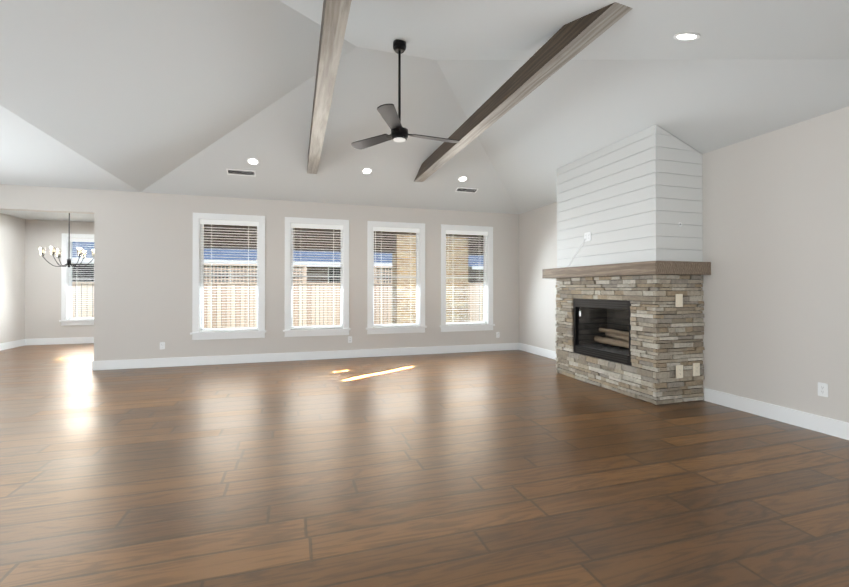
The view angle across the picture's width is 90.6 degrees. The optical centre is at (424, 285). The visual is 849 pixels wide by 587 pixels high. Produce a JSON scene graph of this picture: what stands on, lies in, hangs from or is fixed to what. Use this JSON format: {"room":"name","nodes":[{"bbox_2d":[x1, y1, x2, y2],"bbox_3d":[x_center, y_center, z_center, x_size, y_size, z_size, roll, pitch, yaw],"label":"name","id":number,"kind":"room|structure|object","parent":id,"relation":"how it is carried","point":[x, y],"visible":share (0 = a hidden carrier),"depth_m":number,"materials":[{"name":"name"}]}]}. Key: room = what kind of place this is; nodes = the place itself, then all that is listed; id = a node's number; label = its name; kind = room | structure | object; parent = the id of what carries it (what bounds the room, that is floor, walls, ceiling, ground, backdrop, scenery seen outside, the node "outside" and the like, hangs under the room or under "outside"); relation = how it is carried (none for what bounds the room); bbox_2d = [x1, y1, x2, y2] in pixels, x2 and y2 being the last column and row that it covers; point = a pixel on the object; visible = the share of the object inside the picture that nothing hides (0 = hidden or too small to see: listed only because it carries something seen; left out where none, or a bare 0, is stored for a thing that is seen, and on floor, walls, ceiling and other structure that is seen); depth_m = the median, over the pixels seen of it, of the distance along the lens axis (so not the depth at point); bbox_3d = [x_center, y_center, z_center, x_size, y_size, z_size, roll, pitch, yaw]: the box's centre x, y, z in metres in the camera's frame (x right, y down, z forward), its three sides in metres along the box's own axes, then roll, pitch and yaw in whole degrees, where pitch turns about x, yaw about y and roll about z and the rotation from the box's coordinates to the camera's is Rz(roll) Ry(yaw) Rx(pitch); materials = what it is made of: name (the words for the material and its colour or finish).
{"room":"living room","nodes":[
{"label":"living room","id":0,"kind":"room"},
{"bbox_2d":[0,213,24,342],"bbox_3d":[-6.627,-0.112,2.218,0.150,2.740,14.750,0,0,-17],"label":"wall","id":1,"kind":"structure","parent":0,"point":[12,278],"depth_m":8.73,"materials":[{"name":"grey paint"}]},
{"bbox_2d":[0,339,23,350],"bbox_3d":[-6.525,1.188,2.164,0.016,0.140,14.600,0,0,-17],"label":"baseboard","id":2,"kind":"structure","parent":1,"relation":"attached to","point":[7,345],"depth_m":8.68,"materials":[{"name":"white wood"}]},
{"bbox_2d":[25,219,93,338],"bbox_3d":[-7.426,-0.068,9.613,2.700,2.740,0.150,0,0,-17],"label":"wall","id":3,"kind":"structure","parent":0,"point":[42,296],"depth_m":9.25,"materials":[{"name":"grey paint"}]},
{"bbox_2d":[24,337,93,344],"bbox_3d":[-7.401,1.232,9.526,2.640,0.140,0.016,0,0,-17],"label":"baseboard","id":4,"kind":"structure","parent":3,"relation":"attached to","point":[74,340],"depth_m":9.30,"materials":[{"name":"white wood"}]},
{"bbox_2d":[59,233,93,325],"bbox_3d":[-7.556,-0.133,9.542,1.140,2.050,0.190,0,0,-17],"label":"window","id":5,"kind":"structure","parent":3,"relation":"in","point":[67,319],"depth_m":9.42,"materials":[{"name":"white"}]},
{"bbox_2d":[0,184,518,360],"bbox_3d":[-2.785,-0.083,7.135,10.100,2.740,0.150,0,0,-17],"label":"wall","id":6,"kind":"structure","parent":0,"point":[143,249],"depth_m":6.77,"materials":[{"name":"grey paint"}]},
{"bbox_2d":[160,342,164,348],"bbox_3d":[-4.137,0.950,6.627,0.072,0.116,0.008,0,0,-17],"label":"electrical outlet","id":7,"kind":"object","parent":6,"relation":"attached to","point":[162,345],"visible":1,"depth_m":6.63,"materials":[{"name":"white plastic"}]},
{"bbox_2d":[190,213,265,339],"bbox_3d":[-3.225,-0.148,6.968,1.140,2.050,0.190,0,0,-17],"label":"window","id":8,"kind":"structure","parent":6,"relation":"in","point":[199,331],"depth_m":6.93,"materials":[{"name":"white"}]},
{"bbox_2d":[92,343,519,370],"bbox_3d":[-1.550,1.219,7.423,7.266,0.140,0.016,0,0,-17],"label":"baseboard","id":9,"kind":"structure","parent":6,"relation":"attached to","point":[270,357],"depth_m":7.18,"materials":[{"name":"white wood"}]},
{"bbox_2d":[283,217,350,336],"bbox_3d":[-1.883,-0.146,7.384,1.140,2.050,0.190,0,0,-17],"label":"window","id":10,"kind":"structure","parent":6,"relation":"in","point":[342,328],"depth_m":7.37,"materials":[{"name":"white"}]},
{"bbox_2d":[366,221,426,333],"bbox_3d":[-0.526,-0.143,7.804,1.140,2.050,0.190,0,0,-17],"label":"window","id":11,"kind":"structure","parent":6,"relation":"in","point":[418,326],"depth_m":7.79,"materials":[{"name":"white"}]},
{"bbox_2d":[440,224,494,331],"bbox_3d":[0.820,-0.141,8.221,1.140,2.050,0.190,0,0,-17],"label":"window","id":12,"kind":"structure","parent":6,"relation":"in","point":[486,232],"depth_m":8.22,"materials":[{"name":"white"}]},
{"bbox_2d":[0,343,848,586],"bbox_3d":[-1.781,1.317,3.632,10.250,0.100,14.900,0,0,-17],"label":"floor","id":13,"kind":"structure","parent":0,"point":[511,468],"depth_m":2.72,"materials":[{"name":"brown wood"}]},
{"bbox_2d":[542,124,710,404],"bbox_3d":[2.458,-0.221,5.476,0.764,2.996,2.085,0,0,-17],"label":"fireplace","id":14,"kind":"object","parent":13,"relation":"on","point":[630,203],"visible":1,"depth_m":4.77,"materials":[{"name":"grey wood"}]},
{"bbox_2d":[584,232,590,241],"bbox_3d":[2.146,-0.642,5.531,0.008,0.116,0.124,0,0,-17],"label":"electrical outlet","id":15,"kind":"object","parent":14,"relation":"attached to","point":[587,236],"visible":1,"depth_m":5.53,"materials":[{"name":"white plastic"}]},
{"bbox_2d":[676,365,682,377],"bbox_3d":[2.759,0.932,4.541,0.096,0.140,0.012,0,0,-17],"label":"electrical outlet","id":16,"kind":"object","parent":14,"relation":"attached to","point":[679,371],"visible":0.98,"depth_m":4.54,"materials":[{"name":"beige plastic"}]},
{"bbox_2d":[676,294,682,306],"bbox_3d":[2.760,0.162,4.545,0.096,0.140,0.015,0,0,-17],"label":"light switch","id":17,"kind":"object","parent":14,"relation":"attached to","point":[679,300],"visible":1,"depth_m":4.54,"materials":[{"name":"beige plastic"}]},
{"bbox_2d":[693,363,699,375],"bbox_3d":[2.989,0.923,4.612,0.096,0.140,0.012,0,0,-17],"label":"electrical outlet","id":18,"kind":"object","parent":14,"relation":"attached to","point":[696,369],"visible":0.98,"depth_m":4.61,"materials":[{"name":"beige plastic"}]},
{"bbox_2d":[0,0,848,221],"bbox_3d":[-1.781,-2.028,3.652,9.950,1.110,14.600,0,0,-17],"label":"ceiling","id":19,"kind":"structure","parent":0,"point":[191,97],"depth_m":4.17,"materials":[{"name":"white paint"}]},
{"bbox_2d":[39,213,93,266],"bbox_3d":[-6.603,-0.892,7.805,0.807,1.111,0.822,0,0,-17],"label":"chandelier","id":20,"kind":"object","parent":19,"relation":"hanging from","point":[81,252],"visible":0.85,"depth_m":7.77,"materials":[{"name":"white glass"}]},
{"bbox_2d":[226,169,255,176],"bbox_3d":[-2.768,-1.706,6.348,0.400,0.055,0.134,0,0,-17],"label":"ceiling vent","id":21,"kind":"object","parent":19,"relation":"in","point":[241,172],"visible":1,"depth_m":6.35,"materials":[{"name":"white"}]},
{"bbox_2d":[247,158,258,164],"bbox_3d":[-2.504,-1.810,6.137,0.170,0.065,0.162,0,0,-17],"label":"recessed light","id":22,"kind":"object","parent":19,"relation":"in","point":[252,161],"visible":1,"depth_m":6.13,"materials":[{"name":"white plastic"}]},
{"bbox_2d":[307,0,351,173],"bbox_3d":[-1.044,-1.845,4.263,0.150,0.170,4.865,0,0,-17],"label":"beam","id":23,"kind":"structure","parent":19,"relation":"attached to","point":[335,14],"depth_m":3.45,"materials":[{"name":"brown wood"}]},
{"bbox_2d":[362,168,371,173],"bbox_3d":[-0.909,-1.807,6.631,0.170,0.065,0.162,0,0,-17],"label":"recessed light","id":24,"kind":"object","parent":19,"relation":"in","point":[366,170],"visible":1,"depth_m":6.63,"materials":[{"name":"white plastic"}]},
{"bbox_2d":[351,39,459,148],"bbox_3d":[-0.125,-1.901,4.128,1.059,0.957,1.148,0,0,-17],"label":"fan","id":25,"kind":"object","parent":19,"relation":"hanging from","point":[391,117],"visible":1,"depth_m":4.11,"materials":[{"name":"black metal"}]},
{"bbox_2d":[458,176,467,181],"bbox_3d":[0.648,-1.804,7.114,0.170,0.065,0.162,0,0,-17],"label":"recessed light","id":26,"kind":"object","parent":19,"relation":"in","point":[462,178],"visible":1,"depth_m":7.11,"materials":[{"name":"white plastic"}]},
{"bbox_2d":[455,187,477,192],"bbox_3d":[0.751,-1.692,7.459,0.400,0.055,0.134,0,0,-17],"label":"ceiling vent","id":27,"kind":"object","parent":19,"relation":"in","point":[467,190],"visible":1,"depth_m":7.46,"materials":[{"name":"white metal"}]},
{"bbox_2d":[414,2,632,181],"bbox_3d":[0.577,-1.841,4.860,0.150,0.170,4.684,0,0,-17],"label":"beam","id":28,"kind":"structure","parent":19,"relation":"attached to","point":[560,48],"depth_m":3.61,"materials":[{"name":"brown wood"}]},
{"bbox_2d":[673,32,699,40],"bbox_3d":[1.892,-1.796,3.031,0.170,0.059,0.164,0,0,-17],"label":"recessed light","id":29,"kind":"object","parent":19,"relation":"in","point":[687,36],"visible":0.98,"depth_m":3.03,"materials":[{"name":"white plastic"}]},
{"bbox_2d":[519,106,848,422],"bbox_3d":[3.619,-0.105,3.277,0.150,2.740,11.010,0,0,-17],"label":"wall","id":30,"kind":"structure","parent":0,"point":[775,283],"depth_m":4.00,"materials":[{"name":"grey paint"}]},
{"bbox_2d":[520,343,556,359],"bbox_3d":[2.243,1.219,7.430,0.016,0.140,2.188,0,0,-17],"label":"baseboard","id":31,"kind":"structure","parent":30,"relation":"attached to","point":[551,354],"depth_m":7.81,"materials":[{"name":"white wood"}]},
{"bbox_2d":[704,388,848,439],"bbox_3d":[4.109,1.184,1.406,0.016,0.140,6.798,0,0,-17],"label":"baseboard","id":32,"kind":"structure","parent":30,"relation":"attached to","point":[826,425],"depth_m":3.91,"materials":[{"name":"white wood"}]},
{"bbox_2d":[818,382,827,396],"bbox_3d":[3.428,0.897,3.616,0.008,0.116,0.072,0,0,-17],"label":"electrical outlet","id":33,"kind":"object","parent":30,"relation":"attached to","point":[823,389],"visible":1,"depth_m":3.61,"materials":[{"name":"white plastic"}]},
{"label":"outside","id":34,"kind":"structure","parent":0,"visible":0},
{"bbox_3d":[-10.147,1.646,32.242,80.000,0.180,52.189,0,0,-17],"label":"ground","id":35,"kind":"structure","parent":34,"visible":0},
{"bbox_2d":[72,242,391,282],"bbox_3d":[-13.593,-2.078,23.957,25.400,7.170,12.920,0,0,-17],"label":"house","id":36,"kind":"structure","parent":35,"relation":"on","point":[75,245],"depth_m":19.46,"materials":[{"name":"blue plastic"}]},
{"bbox_2d":[72,263,483,328],"bbox_3d":[-4.556,0.374,14.200,44.000,2.150,0.120,0,0,-17],"label":"fence","id":37,"kind":"object","parent":35,"relation":"on","point":[312,300],"depth_m":14.22,"materials":[{"name":"brown wood"}]},
{"bbox_2d":[204,224,482,323],"bbox_3d":[-1.114,-0.037,9.716,9.080,2.920,3.788,0,0,-17],"label":"patio","id":38,"kind":"structure","parent":35,"relation":"on","point":[463,298],"depth_m":10.99,"materials":[{"name":"brick"}]},
{"bbox_2d":[468,256,482,281],"bbox_3d":[10.708,-2.027,32.532,20.900,7.170,12.920,0,0,-17],"label":"house","id":39,"kind":"structure","parent":35,"relation":"on","point":[474,269],"depth_m":24.05,"materials":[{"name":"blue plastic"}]}
]}

